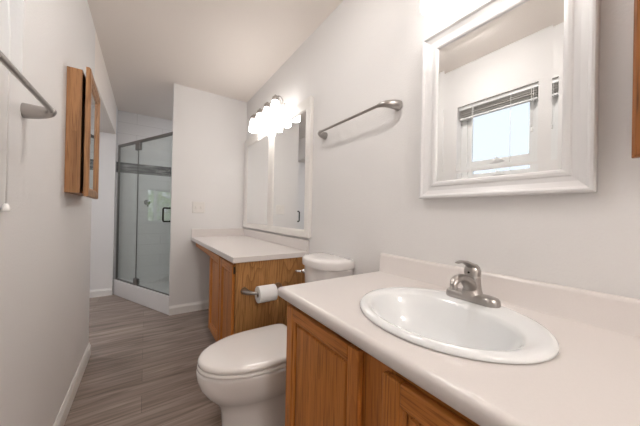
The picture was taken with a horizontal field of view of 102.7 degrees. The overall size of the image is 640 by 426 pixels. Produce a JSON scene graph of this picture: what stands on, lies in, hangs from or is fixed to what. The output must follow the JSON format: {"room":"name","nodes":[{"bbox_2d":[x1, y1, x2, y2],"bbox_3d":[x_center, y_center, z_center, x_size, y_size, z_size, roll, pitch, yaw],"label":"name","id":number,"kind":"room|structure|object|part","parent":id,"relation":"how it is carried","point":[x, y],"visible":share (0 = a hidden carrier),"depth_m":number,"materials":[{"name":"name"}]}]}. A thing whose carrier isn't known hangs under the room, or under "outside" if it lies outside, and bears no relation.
{"room":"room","nodes":[
{"label":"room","id":0,"kind":"room"},
{"bbox_2d":[0,0,95,425],"bbox_3d":[-0.252,-0.128,-0.354,0.160,2.399,5.300,1,0,-34],"label":"wall","id":1,"kind":"structure","parent":0,"point":[45,235],"depth_m":0.97,"materials":[{"name":"white paint"}]},
{"bbox_2d":[1,0,10,211],"bbox_3d":[-0.794,-0.491,0.561,0.074,0.978,0.558,1,0,-34],"label":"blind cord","id":2,"kind":"object","parent":1,"relation":"attached to","point":[5,208],"visible":1,"depth_m":0.71,"materials":[{"name":"white fabric"}]},
{"bbox_3d":[-0.871,-0.489,0.702,0.029,0.927,0.011,1,0,-34],"label":"lift cord","id":3,"kind":"part","parent":2,"relation":"part of","materials":[{"name":"white fabric"}]},
{"bbox_2d":[0,51,56,118],"bbox_3d":[-0.747,-0.325,0.595,0.087,0.048,0.648,1,0,-34],"label":"towel bar","id":4,"kind":"object","parent":1,"relation":"attached to","point":[28,111],"visible":1,"depth_m":0.77,"materials":[{"name":"silver metal"}]},
{"bbox_3d":[-0.904,-0.328,0.828,0.113,0.048,0.053,1,0,-5],"label":"post","id":5,"kind":"part","parent":4,"relation":"part of","materials":[{"name":"silver metal"}]},
{"bbox_2d":[53,343,90,425],"bbox_3d":[-0.207,1.027,-0.304,0.013,0.092,5.313,1,0,-34],"label":"baseboard","id":6,"kind":"structure","parent":1,"relation":"attached to","point":[62,415],"depth_m":1.44,"materials":[{"name":"white"}]},
{"bbox_2d":[64,66,99,198],"bbox_3d":[-1.311,-0.406,1.433,0.091,0.640,0.450,1,0,-34],"label":"medicine cabinet","id":7,"kind":"object","parent":1,"relation":"attached to","point":[82,135],"visible":1,"depth_m":1.27,"materials":[{"name":"brown wood"}]},
{"bbox_3d":[-1.286,-0.406,1.449,0.018,0.640,0.450,1,0,-36],"label":"door","id":8,"kind":"part","parent":7,"relation":"part of","materials":[{"name":"brown wood"}]},
{"bbox_2d":[89,91,96,189],"bbox_3d":[-1.290,-0.406,1.446,0.004,0.548,0.358,1,0,-36],"label":"mirror glass","id":9,"kind":"object","parent":7,"relation":"attached to","point":[93,132],"depth_m":1.49,"materials":[{"name":"white"}]},
{"bbox_2d":[90,132,116,293],"bbox_3d":[-3.370,0.002,2.786,1.770,2.033,0.120,1,0,-34],"label":"wall","id":10,"kind":"structure","parent":0,"point":[103,208],"depth_m":3.18,"materials":[{"name":"white paint"}]},
{"bbox_2d":[89,288,111,297],"bbox_3d":[-3.352,0.973,2.728,1.770,0.092,0.013,1,0,-34],"label":"baseboard","id":11,"kind":"structure","parent":10,"relation":"attached to","point":[107,291],"depth_m":3.16,"materials":[{"name":"white"}]},
{"bbox_2d":[94,32,116,133],"bbox_3d":[-2.900,-1.190,2.029,1.890,0.366,1.640,1,0,-34],"label":"wall","id":12,"kind":"structure","parent":0,"point":[108,106],"depth_m":2.44,"materials":[{"name":"white paint"}]},
{"bbox_2d":[114,108,117,258],"bbox_3d":[-2.735,-0.166,3.326,0.120,2.399,0.300,1,0,-34],"label":"wall","id":13,"kind":"structure","parent":0,"point":[116,108],"depth_m":3.35,"materials":[{"name":"paint"}]},
{"bbox_2d":[113,278,168,314],"bbox_3d":[-2.076,0.952,2.991,1.253,0.188,0.100,1,0,30],"label":"shower curb","id":14,"kind":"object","parent":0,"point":[154,300],"depth_m":2.91,"materials":[{"name":"stone"}]},
{"bbox_2d":[115,132,172,295],"bbox_3d":[-2.075,-0.001,2.950,1.219,1.717,0.134,1,0,27],"label":"shower enclosure","id":15,"kind":"object","parent":14,"relation":"on","point":[138,144],"visible":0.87,"depth_m":3.04,"materials":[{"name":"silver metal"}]},
{"bbox_3d":[-2.397,0.845,3.153,0.488,0.014,0.018,1,0,30],"label":"rail","id":16,"kind":"part","parent":15,"relation":"part of","materials":[{"name":"silver metal"}]},
{"bbox_3d":[-2.046,-0.844,2.975,1.219,0.030,0.024,1,0,30],"label":"rail","id":17,"kind":"part","parent":15,"relation":"part of","materials":[{"name":"silver metal"}]},
{"bbox_3d":[-1.875,0.855,2.852,0.718,0.011,0.012,1,0,30],"label":"drip rail","id":18,"kind":"part","parent":15,"relation":"part of","materials":[{"name":"silver metal"}]},
{"bbox_3d":[-1.601,0.019,2.705,0.018,0.158,0.134,1,0,30],"label":"door handle","id":19,"kind":"part","parent":15,"relation":"part of","materials":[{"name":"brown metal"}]},
{"bbox_2d":[64,294,221,425],"bbox_3d":[-0.911,1.091,0.311,3.325,0.060,7.360,1,0,-34],"label":"floor","id":20,"kind":"structure","parent":0,"point":[141,367],"depth_m":1.73,"materials":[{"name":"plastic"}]},
{"bbox_2d":[208,251,304,341],"bbox_3d":[-0.508,0.691,1.991,0.540,0.766,0.688,1,0,-34],"label":"vanity cabinet","id":21,"kind":"object","parent":20,"relation":"on","point":[231,312],"visible":0.61,"depth_m":1.70,"materials":[{"name":"brown wood"}]},
{"bbox_3d":[-0.823,0.923,1.981,0.018,0.050,0.239,1,0,-34],"label":"rail","id":22,"kind":"part","parent":21,"relation":"part of","materials":[{"name":"brown wood"}]},
{"bbox_3d":[-0.817,0.632,1.982,0.011,0.534,0.242,1,0,-34],"label":"moulding","id":23,"kind":"part","parent":21,"relation":"part of","materials":[{"name":"brown wood"}]},
{"bbox_3d":[-0.817,0.632,1.982,0.018,0.632,0.340,1,0,-34],"label":"door","id":24,"kind":"part","parent":21,"relation":"part of","materials":[{"name":"brown wood"}]},
{"bbox_3d":[-0.814,0.632,1.984,0.007,0.512,0.220,1,0,-34],"label":"panel","id":25,"kind":"part","parent":21,"relation":"part of","materials":[{"name":"brown wood"}]},
{"bbox_3d":[-0.811,0.341,1.983,0.018,0.050,0.239,1,0,-34],"label":"rail","id":26,"kind":"part","parent":21,"relation":"part of","materials":[{"name":"brown wood"}]},
{"bbox_3d":[-0.624,0.635,1.699,0.011,0.534,0.213,1,0,-34],"label":"moulding","id":27,"kind":"part","parent":21,"relation":"part of","materials":[{"name":"brown wood"}]},
{"bbox_3d":[-0.621,0.635,1.701,0.007,0.512,0.191,1,0,-34],"label":"panel","id":28,"kind":"part","parent":21,"relation":"part of","materials":[{"name":"brown wood"}]},
{"bbox_3d":[-0.624,0.635,1.699,0.018,0.632,0.311,1,0,-34],"label":"door","id":29,"kind":"part","parent":21,"relation":"part of","materials":[{"name":"brown wood"}]},
{"bbox_3d":[-0.618,0.344,1.700,0.018,0.050,0.210,1,0,-34],"label":"rail","id":30,"kind":"part","parent":21,"relation":"part of","materials":[{"name":"brown wood"}]},
{"bbox_2d":[191,228,308,262],"bbox_3d":[-0.729,0.244,2.297,0.578,0.119,1.480,1,0,-34],"label":"countertop","id":31,"kind":"structure","parent":21,"relation":"on","point":[235,245],"depth_m":2.10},
{"bbox_2d":[196,243,209,255],"bbox_3d":[-0.925,0.334,2.577,0.484,0.062,0.740,1,0,-34],"label":"apron","id":32,"kind":"object","parent":31,"relation":"attached to","point":[200,247],"visible":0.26,"depth_m":2.38,"materials":[{"name":"brown wood"}]},
{"bbox_2d":[241,282,281,294],"bbox_3d":[-0.353,0.488,1.624,0.276,0.043,0.096,1,0,-34],"label":"paper holder","id":33,"kind":"object","parent":21,"relation":"attached to","point":[244,290],"visible":0.66,"depth_m":1.56,"materials":[{"name":"silver metal"}]},
{"bbox_3d":[-0.436,0.486,1.568,0.111,0.043,0.047,1,0,35],"label":"post","id":34,"kind":"part","parent":33,"relation":"part of","materials":[{"name":"silver metal"}]},
{"bbox_2d":[255,284,277,302],"bbox_3d":[-0.334,0.499,1.589,0.112,0.101,0.101,1,0,-34],"label":"toilet paper roll","id":35,"kind":"object","parent":33,"relation":"on","point":[266,293],"visible":0.95,"depth_m":1.56,"materials":[{"name":"white paper"}]},
{"bbox_3d":[-0.271,0.490,1.680,0.048,0.043,0.115,1,0,-10],"label":"post","id":36,"kind":"part","parent":33,"relation":"part of","materials":[{"name":"silver metal"}]},
{"bbox_3d":[-0.313,0.694,1.721,0.521,0.766,0.016,1,0,-34],"label":"panel","id":37,"kind":"part","parent":21,"relation":"part of","materials":[{"name":"brown wood"}]},
{"bbox_2d":[196,252,354,425],"bbox_3d":[-0.214,0.665,1.336,0.789,0.824,0.393,1,0,-34],"label":"toilet","id":38,"kind":"object","parent":20,"relation":"on","point":[243,373],"visible":0.65,"depth_m":1.15,"materials":[{"name":"white ceramic"}]},
{"bbox_3d":[-0.286,0.882,1.273,0.607,0.388,0.366,1,0,-34],"label":"bowl","id":39,"kind":"part","parent":38,"relation":"part of","materials":[{"name":"white ceramic"}]},
{"bbox_3d":[-0.330,0.675,1.241,0.486,0.024,0.364,1,0,-34],"label":"seat","id":40,"kind":"part","parent":38,"relation":"part of","materials":[{"name":"white plastic"}]},
{"bbox_3d":[-0.327,0.653,1.242,0.485,0.029,0.362,1,0,-34],"label":"lid","id":41,"kind":"part","parent":38,"relation":"part of","materials":[{"name":"white plastic"}]},
{"bbox_3d":[0.021,0.287,1.521,0.206,0.057,0.344,1,0,-34],"label":"tank lid","id":42,"kind":"part","parent":38,"relation":"part of","materials":[{"name":"white ceramic"}]},
{"bbox_3d":[0.022,0.505,1.524,0.187,0.378,0.326,1,0,-34],"label":"tank","id":43,"kind":"part","parent":38,"relation":"part of","materials":[{"name":"white ceramic"}]},
{"bbox_2d":[285,304,479,425],"bbox_3d":[0.587,0.708,0.367,0.559,0.766,1.732,1,0,-34],"label":"base cabinet","id":44,"kind":"object","parent":20,"relation":"on","point":[331,381],"visible":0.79,"depth_m":0.67,"materials":[{"name":"brown wood"}]},
{"bbox_3d":[-0.013,0.645,0.767,0.011,0.552,0.295,1,0,-34],"label":"moulding","id":45,"kind":"part","parent":44,"relation":"part of","materials":[{"name":"brown wood"}]},
{"bbox_3d":[-0.009,0.645,0.770,0.007,0.530,0.273,1,0,-34],"label":"panel","id":46,"kind":"part","parent":44,"relation":"part of","materials":[{"name":"brown wood"}]},
{"bbox_3d":[-0.006,0.350,0.768,0.018,0.040,0.292,1,0,-34],"label":"rail","id":47,"kind":"part","parent":44,"relation":"part of","materials":[{"name":"brown wood"}]},
{"bbox_3d":[-0.012,0.645,0.768,0.018,0.630,0.373,1,0,-34],"label":"door","id":48,"kind":"part","parent":44,"relation":"part of","materials":[{"name":"brown wood"}]},
{"bbox_3d":[0.244,0.653,0.391,0.018,0.622,0.390,1,0,-34],"label":"door","id":49,"kind":"part","parent":44,"relation":"part of","materials":[{"name":"brown wood"}]},
{"bbox_3d":[0.244,0.653,0.391,0.011,0.532,0.300,1,0,-34],"label":"moulding","id":50,"kind":"part","parent":44,"relation":"part of","materials":[{"name":"brown wood"}]},
{"bbox_3d":[0.247,0.653,0.393,0.007,0.510,0.278,1,0,-34],"label":"panel","id":51,"kind":"part","parent":44,"relation":"part of","materials":[{"name":"brown wood"}]},
{"bbox_3d":[0.250,0.365,0.392,0.018,0.046,0.297,1,0,-34],"label":"rail","id":52,"kind":"part","parent":44,"relation":"part of","materials":[{"name":"brown wood"}]},
{"bbox_3d":[0.269,0.337,0.402,0.019,0.036,0.355,1,0,-34],"label":"frame rail","id":53,"kind":"part","parent":44,"relation":"part of","materials":[{"name":"brown wood"}]},
{"bbox_2d":[278,253,639,425],"bbox_3d":[0.584,0.264,0.376,0.570,0.122,1.799,1,0,-34],"label":"countertop","id":54,"kind":"structure","parent":44,"relation":"on","point":[593,379],"depth_m":0.53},
{"bbox_2d":[360,287,559,363],"bbox_3d":[0.334,0.344,0.706,0.416,0.152,0.480,1,0,-34],"label":"oval sink","id":55,"kind":"object","parent":54,"relation":"in","point":[432,319],"visible":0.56,"depth_m":0.71,"materials":[{"name":"white ceramic"}]},
{"bbox_2d":[446,260,500,307],"bbox_3d":[0.454,0.207,0.802,0.156,0.131,0.141,1,0,-1],"label":"sink faucet","id":56,"kind":"object","parent":54,"relation":"on","point":[471,291],"visible":1,"depth_m":0.78,"materials":[{"name":"silver metal"}]},
{"bbox_3d":[0.436,0.220,0.775,0.139,0.075,0.046,1,0,-34],"label":"spout","id":57,"kind":"part","parent":56,"relation":"part of","materials":[{"name":"silver metal"}]},
{"bbox_3d":[0.451,0.168,0.785,0.117,0.053,0.047,1,0,-34],"label":"lever handle","id":58,"kind":"part","parent":56,"relation":"part of","materials":[{"name":"silver metal"}]},
{"bbox_3d":[0.476,0.261,0.803,0.054,0.024,0.158,1,0,-34],"label":"plate","id":59,"kind":"part","parent":56,"relation":"part of","materials":[{"name":"silver metal"}]},
{"bbox_2d":[114,110,171,283],"bbox_3d":[-2.193,-0.154,3.804,1.315,2.399,0.120,1,0,-34],"label":"wall","id":60,"kind":"structure","parent":0,"point":[155,156],"depth_m":3.56,"materials":[{"name":"tile"}]},
{"bbox_2d":[144,281,168,291],"bbox_3d":[-1.842,1.026,3.239,1.302,0.050,1.231,1,0,-34],"label":"floor","id":61,"kind":"structure","parent":0,"point":[164,286],"depth_m":3.51,"materials":[{"name":"stone"}]},
{"bbox_2d":[169,83,246,305],"bbox_3d":[-1.249,-0.138,2.905,0.767,2.399,0.115,1,0,-34],"label":"wall","id":62,"kind":"structure","parent":0,"point":[209,130],"depth_m":2.79,"materials":[{"name":"white paint"}]},
{"bbox_2d":[169,300,208,315],"bbox_3d":[-1.236,1.016,2.848,0.767,0.092,0.013,1,0,-34],"label":"baseboard","id":63,"kind":"structure","parent":62,"relation":"attached to","point":[201,305],"depth_m":2.73,"materials":[{"name":"white"}]},
{"bbox_2d":[192,202,204,212],"bbox_3d":[-1.317,-0.061,2.778,0.123,0.122,0.018,1,0,-34],"label":"light switch","id":64,"kind":"object","parent":62,"relation":"attached to","point":[197,207],"visible":1,"depth_m":2.78,"materials":[{"name":"white plastic"}]},
{"bbox_2d":[87,0,342,119],"bbox_3d":[-0.147,-1.362,0.805,1.595,0.080,7.360,1,0,-34],"label":"ceiling","id":65,"kind":"structure","parent":0,"point":[227,48],"depth_m":2.00,"materials":[{"name":"white paint"}]},
{"bbox_2d":[245,0,639,298],"bbox_3d":[0.438,-0.109,1.217,0.120,2.399,7.120,1,0,-34],"label":"wall","id":66,"kind":"structure","parent":0,"point":[366,203],"depth_m":1.15,"materials":[{"name":"white paint"}]},
{"bbox_2d":[249,94,284,132],"bbox_3d":[-0.482,-0.888,2.340,0.161,0.178,0.602,1,0,-34],"label":"vanity light","id":67,"kind":"object","parent":66,"relation":"attached to","point":[270,113],"visible":0.98,"depth_m":2.22,"materials":[{"name":"white glass"}]},
{"bbox_3d":[-0.659,-0.867,2.532,0.086,0.129,0.086,1,0,-34],"label":"lamp shade","id":68,"kind":"part","parent":67,"relation":"part of","materials":[{"name":"white glass"}]},
{"bbox_3d":[-0.562,-0.866,2.390,0.086,0.129,0.086,1,0,-34],"label":"lamp shade","id":69,"kind":"part","parent":67,"relation":"part of","materials":[{"name":"white glass"}]},
{"bbox_3d":[-0.465,-0.864,2.248,0.086,0.129,0.086,1,0,-34],"label":"lamp shade","id":70,"kind":"part","parent":67,"relation":"part of","materials":[{"name":"white glass"}]},
{"bbox_3d":[-0.445,-0.943,2.261,0.105,0.068,0.060,1,0,-34],"label":"lamp arm","id":71,"kind":"part","parent":67,"relation":"part of","materials":[{"name":"silver metal"}]},
{"bbox_3d":[-0.368,-0.863,2.106,0.086,0.129,0.086,1,0,-34],"label":"lamp shade","id":72,"kind":"part","parent":67,"relation":"part of","materials":[{"name":"white glass"}]},
{"bbox_3d":[-0.348,-0.941,2.119,0.105,0.068,0.060,1,0,-34],"label":"lamp arm","id":73,"kind":"part","parent":67,"relation":"part of","materials":[{"name":"silver metal"}]},
{"bbox_2d":[243,228,308,251],"bbox_3d":[-0.494,0.231,2.448,0.020,0.083,1.454,1,0,-34],"label":"backsplash","id":74,"kind":"structure","parent":66,"relation":"attached to","point":[297,243],"depth_m":2.21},
{"bbox_2d":[243,95,313,237],"bbox_3d":[-0.476,-0.336,2.429,0.031,1.017,1.464,1,0,-34],"label":"mirror","id":75,"kind":"object","parent":66,"relation":"attached to","point":[278,159],"visible":1,"depth_m":2.18,"materials":[{"name":"white paint"}]},
{"bbox_3d":[-0.676,-0.339,2.712,0.020,1.017,0.770,1,0,-34],"label":"door","id":76,"kind":"part","parent":75,"relation":"part of","materials":[{"name":"white paint"}]},
{"bbox_2d":[247,135,268,224],"bbox_3d":[-0.664,-0.321,2.694,0.004,0.876,0.613,1,0,-34],"label":"mirror glass","id":77,"kind":"object","parent":75,"relation":"attached to","point":[258,149],"depth_m":2.66,"materials":[{"name":"white"}]},
{"bbox_2d":[273,112,305,229],"bbox_3d":[-0.264,-0.315,2.107,0.004,0.876,0.568,1,0,-34],"label":"mirror glass","id":78,"kind":"object","parent":75,"relation":"attached to","point":[289,137],"depth_m":2.07,"materials":[{"name":"white"}]},
{"bbox_3d":[-0.263,-0.332,2.106,0.020,1.017,0.690,1,0,-34],"label":"door","id":79,"kind":"part","parent":75,"relation":"part of","materials":[{"name":"white paint"}]},
{"bbox_2d":[317,99,402,138],"bbox_3d":[0.171,-0.514,1.440,0.087,0.048,0.648,1,0,-34],"label":"towel bar","id":80,"kind":"object","parent":66,"relation":"attached to","point":[394,104],"visible":1,"depth_m":1.25,"materials":[{"name":"silver metal"}]},
{"bbox_3d":[0.012,-0.517,1.671,0.053,0.048,0.113,1,0,26],"label":"post","id":81,"kind":"part","parent":80,"relation":"part of","materials":[{"name":"silver metal"}]},
{"bbox_3d":[0.143,-0.515,1.421,0.015,0.015,0.522,1,0,-34],"label":"rail","id":82,"kind":"part","parent":80,"relation":"part of","materials":[{"name":"silver metal"}]},
{"bbox_3d":[0.328,-0.512,1.207,0.113,0.048,0.053,1,0,-5],"label":"post","id":83,"kind":"part","parent":80,"relation":"part of","materials":[{"name":"silver metal"}]},
{"bbox_2d":[379,253,639,337],"bbox_3d":[0.809,0.250,0.529,0.025,0.084,1.799,1,0,-34],"label":"backsplash","id":84,"kind":"structure","parent":66,"relation":"attached to","point":[621,314],"depth_m":0.75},
{"bbox_2d":[419,0,600,198],"bbox_3d":[0.580,-0.393,0.878,0.035,0.670,0.512,1,0,-34],"label":"framed mirror","id":85,"kind":"object","parent":66,"relation":"attached to","point":[510,88],"visible":1,"depth_m":0.82,"materials":[{"name":"white paint"}]},
{"bbox_2d":[437,0,563,180],"bbox_3d":[0.586,-0.393,0.881,0.008,0.538,0.380,1,0,-34],"label":"mirror glass","id":86,"kind":"object","parent":85,"relation":"attached to","point":[500,79],"depth_m":0.84,"materials":[{"name":"white"}]},
{"bbox_2d":[631,0,639,157],"bbox_3d":[0.885,-0.438,0.395,0.077,0.630,0.503,1,0,-34],"label":"medicine cabinet","id":87,"kind":"object","parent":66,"relation":"attached to","point":[635,153],"visible":1,"depth_m":0.58,"materials":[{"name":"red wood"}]}
]}

